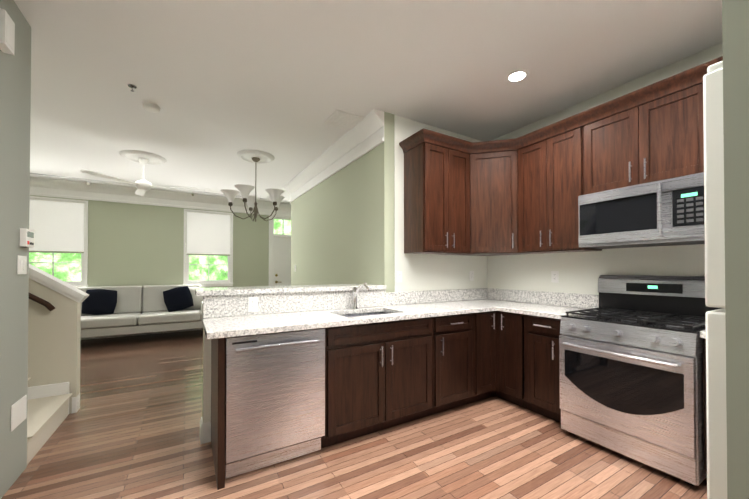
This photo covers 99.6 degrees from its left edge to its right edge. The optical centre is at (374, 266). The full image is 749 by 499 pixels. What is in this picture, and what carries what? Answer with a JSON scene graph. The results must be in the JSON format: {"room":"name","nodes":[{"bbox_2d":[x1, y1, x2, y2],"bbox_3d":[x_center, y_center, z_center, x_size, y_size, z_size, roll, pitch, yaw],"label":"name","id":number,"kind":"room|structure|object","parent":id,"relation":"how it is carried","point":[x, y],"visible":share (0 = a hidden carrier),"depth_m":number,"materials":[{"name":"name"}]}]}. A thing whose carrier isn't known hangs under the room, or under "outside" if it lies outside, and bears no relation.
{"room":"kitchen","nodes":[
{"label":"kitchen","id":0,"kind":"room"},
{"bbox_2d":[0,0,30,498],"bbox_3d":[-1.210,-0.153,0.193,0.120,2.850,4.248,0,-1,-31],"label":"wall","id":1,"kind":"structure","parent":0,"point":[15,89],"depth_m":1.87,"materials":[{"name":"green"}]},
{"bbox_2d":[0,8,14,54],"bbox_3d":[-2.005,-1.273,1.714,0.046,0.180,0.110,0,-1,-31],"label":"door chime","id":2,"kind":"object","parent":1,"relation":"attached to","point":[7,34],"visible":1,"depth_m":1.70,"materials":[{"name":"white plastic"}]},
{"bbox_2d":[11,395,26,431],"bbox_3d":[-2.170,0.889,1.932,0.005,0.150,0.200,0,-1,-31],"label":"electrical outlet plate","id":3,"kind":"object","parent":1,"relation":"attached to","point":[18,412],"visible":1,"depth_m":1.92,"materials":[{"name":"white plastic"}]},
{"bbox_2d":[17,255,26,273],"bbox_3d":[-2.178,-0.010,1.960,0.011,0.115,0.116,0,-1,-31],"label":"light switch","id":4,"kind":"object","parent":1,"relation":"attached to","point":[21,264],"visible":1,"depth_m":1.95,"materials":[{"name":"white plastic"}]},
{"bbox_2d":[20,228,34,247],"bbox_3d":[-2.188,-0.180,1.996,0.028,0.110,0.130,0,-1,-31],"label":"thermostat","id":5,"kind":"object","parent":1,"relation":"attached to","point":[27,237],"visible":1,"depth_m":1.96,"materials":[{"name":"white plastic"}]},
{"bbox_2d":[28,264,88,413],"bbox_3d":[-3.727,-0.123,2.259,2.542,2.832,0.160,0,-1,-31],"label":"wall","id":6,"kind":"structure","parent":0,"point":[54,337],"depth_m":2.75,"materials":[{"name":"beige paint"}]},
{"bbox_2d":[29,293,54,310],"bbox_3d":[-3.631,-0.385,2.209,2.069,1.520,0.084,0,-1,-31],"label":"stair handrail","id":7,"kind":"object","parent":6,"relation":"attached to","point":[47,305],"visible":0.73,"depth_m":2.66,"materials":[{"name":"brown wood"}]},
{"bbox_2d":[30,195,290,287],"bbox_3d":[-3.932,-0.090,6.639,6.860,2.850,0.120,0,-1,-31],"label":"wall","id":8,"kind":"structure","parent":0,"point":[135,245],"depth_m":6.27,"materials":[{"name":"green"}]},
{"bbox_2d":[29,196,87,286],"bbox_3d":[-5.678,-0.407,5.588,0.970,1.605,0.154,0,-1,-31],"label":"window","id":9,"kind":"structure","parent":8,"relation":"in","point":[56,225],"depth_m":5.62,"materials":[{"name":"white fabric"}]},
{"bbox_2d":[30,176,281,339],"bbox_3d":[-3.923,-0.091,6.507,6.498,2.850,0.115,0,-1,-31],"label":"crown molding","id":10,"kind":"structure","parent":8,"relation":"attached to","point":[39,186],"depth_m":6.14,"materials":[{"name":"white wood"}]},
{"bbox_2d":[183,209,232,286],"bbox_3d":[-3.574,-0.385,6.833,0.960,1.625,0.154,0,-1,-31],"label":"window","id":11,"kind":"structure","parent":8,"relation":"in","point":[209,233],"depth_m":6.80,"materials":[{"name":"white"}]},
{"bbox_2d":[269,213,290,285],"bbox_3d":[-2.007,0.044,7.764,1.170,2.605,0.140,0,-1,-31],"label":"door","id":12,"kind":"structure","parent":8,"relation":"attached to","point":[279,259],"depth_m":7.60,"materials":[{"name":"white wood"}]},
{"bbox_2d":[291,112,394,291],"bbox_3d":[-0.689,-0.110,4.596,0.120,2.850,3.300,0,-1,-31],"label":"wall","id":13,"kind":"structure","parent":0,"point":[342,226],"depth_m":3.79,"materials":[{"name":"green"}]},
{"bbox_2d":[282,109,383,216],"bbox_3d":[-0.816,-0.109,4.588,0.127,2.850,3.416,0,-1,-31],"label":"crown molding","id":14,"kind":"structure","parent":13,"relation":"attached to","point":[365,135],"depth_m":3.95,"materials":[{"name":"white"}]},
{"bbox_2d":[203,115,486,422],"bbox_3d":[0.034,-0.123,3.177,3.080,2.850,0.120,0,-1,-31],"label":"wall","id":15,"kind":"structure","parent":0,"point":[426,272],"depth_m":3.33,"materials":[{"name":"white paint"}]},
{"bbox_2d":[200,417,210,440],"bbox_3d":[-0.709,1.228,2.793,1.458,0.140,0.034,0,-1,-31],"label":"baseboard","id":16,"kind":"structure","parent":15,"relation":"attached to","point":[205,428],"depth_m":2.32,"materials":[{"name":"white"}]},
{"bbox_2d":[248,297,257,311],"bbox_3d":[-0.952,0.295,2.484,0.070,0.115,0.008,0,-1,-31],"label":"outlet","id":17,"kind":"object","parent":15,"relation":"attached to","point":[252,304],"visible":1,"depth_m":2.48,"materials":[{"name":"white plastic"}]},
{"bbox_2d":[396,271,401,281],"bbox_3d":[0.253,0.102,3.228,0.070,0.115,0.008,0,-1,-31],"label":"electrical outlet","id":18,"kind":"object","parent":15,"relation":"attached to","point":[398,276],"visible":1,"depth_m":3.22,"materials":[{"name":"white plastic"}]},
{"bbox_2d":[403,128,470,255],"bbox_3d":[0.684,-0.704,3.278,0.665,1.132,0.370,0,-1,-31],"label":"upper cabinet","id":19,"kind":"object","parent":15,"relation":"attached to","point":[437,185],"depth_m":3.12,"materials":[{"name":"brown wood"}]},
{"bbox_2d":[469,271,473,280],"bbox_3d":[1.156,0.107,3.762,0.070,0.115,0.008,0,-1,-31],"label":"electrical outlet","id":20,"kind":"object","parent":15,"relation":"attached to","point":[471,275],"visible":1,"depth_m":3.76,"materials":[{"name":"white plastic"}]},
{"bbox_2d":[1,330,706,498],"bbox_3d":[-1.558,1.333,3.359,7.620,0.060,10.320,0,-1,-31],"label":"floor","id":21,"kind":"structure","parent":0,"point":[130,429],"depth_m":2.14,"materials":[{"name":"brown wood"}]},
{"bbox_2d":[27,377,71,464],"bbox_3d":[-3.464,0.406,1.833,2.365,1.765,0.874,0,-1,-31],"label":"stair steps","id":22,"kind":"structure","parent":21,"relation":"on","point":[47,409],"depth_m":2.50,"materials":[{"name":"beige carpet"}]},
{"bbox_2d":[76,284,202,337],"bbox_3d":[-4.279,0.843,5.783,2.160,0.968,0.855,0,-1,-31],"label":"sofa","id":23,"kind":"object","parent":21,"relation":"on","point":[114,310],"visible":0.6,"depth_m":5.73,"materials":[{"name":"beige fabric"}]},
{"bbox_2d":[211,327,338,489],"bbox_3d":[-0.742,0.855,2.279,0.739,0.876,0.607,0,-1,-31],"label":"base cabinet","id":24,"kind":"object","parent":21,"relation":"on","point":[331,437],"depth_m":2.18,"materials":[{"name":"brown wood"}]},
{"bbox_2d":[225,328,324,478],"bbox_3d":[-0.743,0.853,2.245,0.615,0.856,0.651,0,-1,-31],"label":"dishwasher","id":25,"kind":"object","parent":24,"relation":"in","point":[274,398],"visible":0.9,"depth_m":1.99,"materials":[{"name":"grey metal"}]},
{"bbox_2d":[195,284,522,339],"bbox_3d":[0.108,0.301,2.995,3.127,0.244,1.020,0,-1,-31],"label":"countertop","id":26,"kind":"structure","parent":24,"relation":"on","point":[226,314],"depth_m":2.62,"materials":[{"name":"white stone"}]},
{"bbox_2d":[352,282,368,308],"bbox_3d":[-0.084,0.262,2.802,0.149,0.240,0.281,0,-1,-31],"label":"faucet","id":27,"kind":"object","parent":26,"relation":"on","point":[355,290],"visible":1,"depth_m":2.85,"materials":[{"name":"silver metal"}]},
{"bbox_2d":[341,312,390,316],"bbox_3d":[-0.063,0.515,2.677,0.584,0.184,0.394,0,-1,-31],"label":"sink basin","id":28,"kind":"object","parent":26,"relation":"in","point":[363,314],"visible":0.06,"depth_m":2.89,"materials":[{"name":"silver metal"}]},
{"bbox_2d":[339,312,442,442],"bbox_3d":[-0.037,0.859,2.696,1.048,0.876,0.607,0,-1,-31],"label":"base cabinet","id":29,"kind":"object","parent":21,"relation":"on","point":[379,376],"depth_m":2.44,"materials":[{"name":"brown wood"}]},
{"bbox_2d":[443,313,478,410],"bbox_3d":[0.539,0.863,3.037,0.598,0.876,0.607,0,-1,-31],"label":"base cabinet","id":30,"kind":"object","parent":21,"relation":"on","point":[460,332],"depth_m":2.84,"materials":[{"name":"brown wood"}]},
{"bbox_2d":[479,311,495,399],"bbox_3d":[1.119,0.866,3.380,0.985,0.876,0.607,0,-1,-31],"label":"base cabinet","id":31,"kind":"object","parent":21,"relation":"on","point":[487,320],"depth_m":3.01,"materials":[{"name":"brown wood"}]},
{"bbox_2d":[495,311,561,422],"bbox_3d":[1.561,0.862,2.972,0.641,0.875,0.733,0,-1,-31],"label":"base cabinet","id":32,"kind":"object","parent":21,"relation":"on","point":[527,361],"visible":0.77,"depth_m":2.77,"materials":[{"name":"brown wood"}]},
{"bbox_2d":[495,290,598,318],"bbox_3d":[1.597,0.338,2.926,0.635,0.169,0.614,0,-1,-31],"label":"countertop","id":33,"kind":"structure","parent":32,"relation":"on","point":[554,305],"depth_m":3.07,"materials":[{"name":"white stone"}]},
{"bbox_2d":[559,275,721,485],"bbox_3d":[1.888,0.680,2.279,0.765,1.225,0.762,0,-1,-31],"label":"range","id":34,"kind":"object","parent":21,"relation":"on","point":[631,368],"visible":0.94,"depth_m":2.10,"materials":[{"name":"silver metal"}]},
{"bbox_2d":[703,338,706,471],"bbox_3d":[2.341,0.849,1.655,0.641,0.875,0.760,0,-1,-31],"label":"base cabinet","id":35,"kind":"object","parent":21,"relation":"on","point":[704,404],"visible":0.04,"depth_m":1.84,"materials":[{"name":"brown wood"}]},
{"bbox_2d":[700,330,705,338],"bbox_3d":[2.347,0.325,1.662,0.632,0.169,0.766,0,-1,-31],"label":"countertop","id":36,"kind":"structure","parent":35,"relation":"on","point":[702,333],"depth_m":1.82,"materials":[{"name":"white stone"}]},
{"bbox_2d":[703,61,726,498],"bbox_3d":[1.391,0.391,0.623,0.860,1.772,0.951,0,-1,-31],"label":"refrigerator","id":37,"kind":"object","parent":21,"relation":"on","point":[716,411],"visible":0.56,"depth_m":0.76,"materials":[{"name":"white metal"}]},
{"bbox_2d":[14,0,722,203],"bbox_3d":[-1.610,-1.603,2.729,6.860,0.100,9.240,0,-1,-31],"label":"ceiling","id":38,"kind":"structure","parent":0,"point":[220,83],"depth_m":2.50,"materials":[{"name":"white paint"}]},
{"bbox_2d":[30,173,132,184],"bbox_3d":[-4.877,-1.427,5.339,1.282,0.092,0.098,0,-1,-31],"label":"track lights","id":39,"kind":"object","parent":38,"relation":"attached to","point":[90,183],"depth_m":5.32,"materials":[{"name":"silver metal"}]},
{"bbox_2d":[128,84,136,91],"bbox_3d":[-2.080,-1.530,2.718,0.064,0.044,0.064,0,-1,-31],"label":"sprinkler head","id":40,"kind":"object","parent":38,"relation":"attached to","point":[132,86],"visible":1,"depth_m":2.71},
{"bbox_2d":[80,150,199,195],"bbox_3d":[-3.245,-1.304,4.561,1.260,0.460,1.211,0,-1,-31],"label":"ceiling fan","id":41,"kind":"object","parent":38,"relation":"hanging from","point":[143,158],"visible":1,"depth_m":4.37,"materials":[{"name":"white"}]},
{"bbox_2d":[143,103,160,112],"bbox_3d":[-2.153,-1.530,3.058,0.144,0.038,0.144,0,-1,-31],"label":"smoke detector","id":42,"kind":"object","parent":38,"relation":"attached to","point":[152,107],"visible":1,"depth_m":3.02,"materials":[{"name":"white plastic"}]},
{"bbox_2d":[155,187,223,195],"bbox_3d":[-3.550,-1.432,6.124,1.128,0.123,0.098,0,-1,-31],"label":"track lights","id":43,"kind":"object","parent":38,"relation":"attached to","point":[192,193],"depth_m":6.11,"materials":[{"name":"silver metal"}]},
{"bbox_2d":[220,150,284,221],"bbox_3d":[-1.670,-1.081,4.429,0.874,0.910,0.850,0,-1,-31],"label":"chandelier","id":44,"kind":"object","parent":38,"relation":"hanging from","point":[260,157],"visible":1,"depth_m":4.30,"materials":[{"name":"white glass"}]},
{"bbox_2d":[323,109,364,130],"bbox_3d":[-0.310,-1.539,3.355,0.355,0.016,0.355,0,-1,-31],"label":"ceiling vent","id":45,"kind":"object","parent":38,"relation":"in","point":[340,119],"visible":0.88,"depth_m":3.31,"materials":[{"name":"white metal"}]},
{"bbox_2d":[505,69,528,82],"bbox_3d":[1.163,-1.551,2.580,0.180,0.006,0.180,0,-1,-31],"label":"recessed light","id":46,"kind":"object","parent":38,"relation":"in","point":[516,76],"visible":1,"depth_m":2.58,"materials":[{"name":"white"}]},
{"bbox_2d":[487,42,722,294],"bbox_3d":[1.157,-0.111,4.421,0.120,2.850,9.120,0,-1,-31],"label":"wall","id":47,"kind":"structure","parent":0,"point":[580,272],"depth_m":2.88,"materials":[{"name":"white paint"}]},
{"bbox_2d":[467,137,522,255],"bbox_3d":[1.265,-0.702,3.421,0.714,1.132,0.714,0,-1,-31],"label":"upper cabinet","id":48,"kind":"object","parent":47,"relation":"attached to","point":[518,195],"depth_m":3.24,"materials":[{"name":"brown wood"}]},
{"bbox_2d":[551,271,558,282],"bbox_3d":[1.814,0.102,3.181,0.008,0.115,0.070,0,-1,-31],"label":"electrical outlet","id":49,"kind":"object","parent":47,"relation":"attached to","point":[554,276],"visible":1,"depth_m":3.17,"materials":[{"name":"white plastic"}]},
{"bbox_2d":[519,109,601,253],"bbox_3d":[1.721,-0.706,2.987,0.370,1.132,0.734,0,-1,-31],"label":"upper cabinet","id":50,"kind":"object","parent":47,"relation":"attached to","point":[555,159],"depth_m":2.86,"materials":[{"name":"brown wood"}]},
{"bbox_2d":[591,60,714,192],"bbox_3d":[2.086,-0.936,2.413,0.329,0.683,0.768,0,-1,-31],"label":"upper cabinet","id":51,"kind":"object","parent":47,"relation":"attached to","point":[655,133],"depth_m":2.27,"materials":[{"name":"brown wood"}]},
{"bbox_2d":[578,172,704,248],"bbox_3d":[2.020,-0.376,2.368,0.474,0.430,0.758,0,-1,-31],"label":"microwave","id":52,"kind":"object","parent":51,"relation":"attached to","point":[668,212],"visible":0.9,"depth_m":2.22,"materials":[{"name":"grey metal"}]},
{"bbox_2d":[715,56,722,62],"bbox_3d":[2.459,-0.718,1.780,0.329,1.132,0.836,0,-1,-31],"label":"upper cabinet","id":53,"kind":"object","parent":47,"relation":"attached to","point":[720,58],"depth_m":1.93,"materials":[{"name":"brown wood"}]},
{"bbox_2d":[722,0,748,498],"bbox_3d":[1.040,-0.155,-0.085,0.370,2.850,1.478,0,-1,-31],"label":"wall strip","id":54,"kind":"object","parent":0,"point":[735,26],"depth_m":0.45,"materials":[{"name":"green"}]},
{"label":"outside","id":55,"kind":"structure","parent":0,"visible":0},
{"bbox_2d":[29,219,290,280],"bbox_3d":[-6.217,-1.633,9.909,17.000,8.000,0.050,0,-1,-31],"label":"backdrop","id":56,"kind":"structure","parent":55,"point":[58,271],"depth_m":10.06,"materials":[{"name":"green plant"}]}
]}

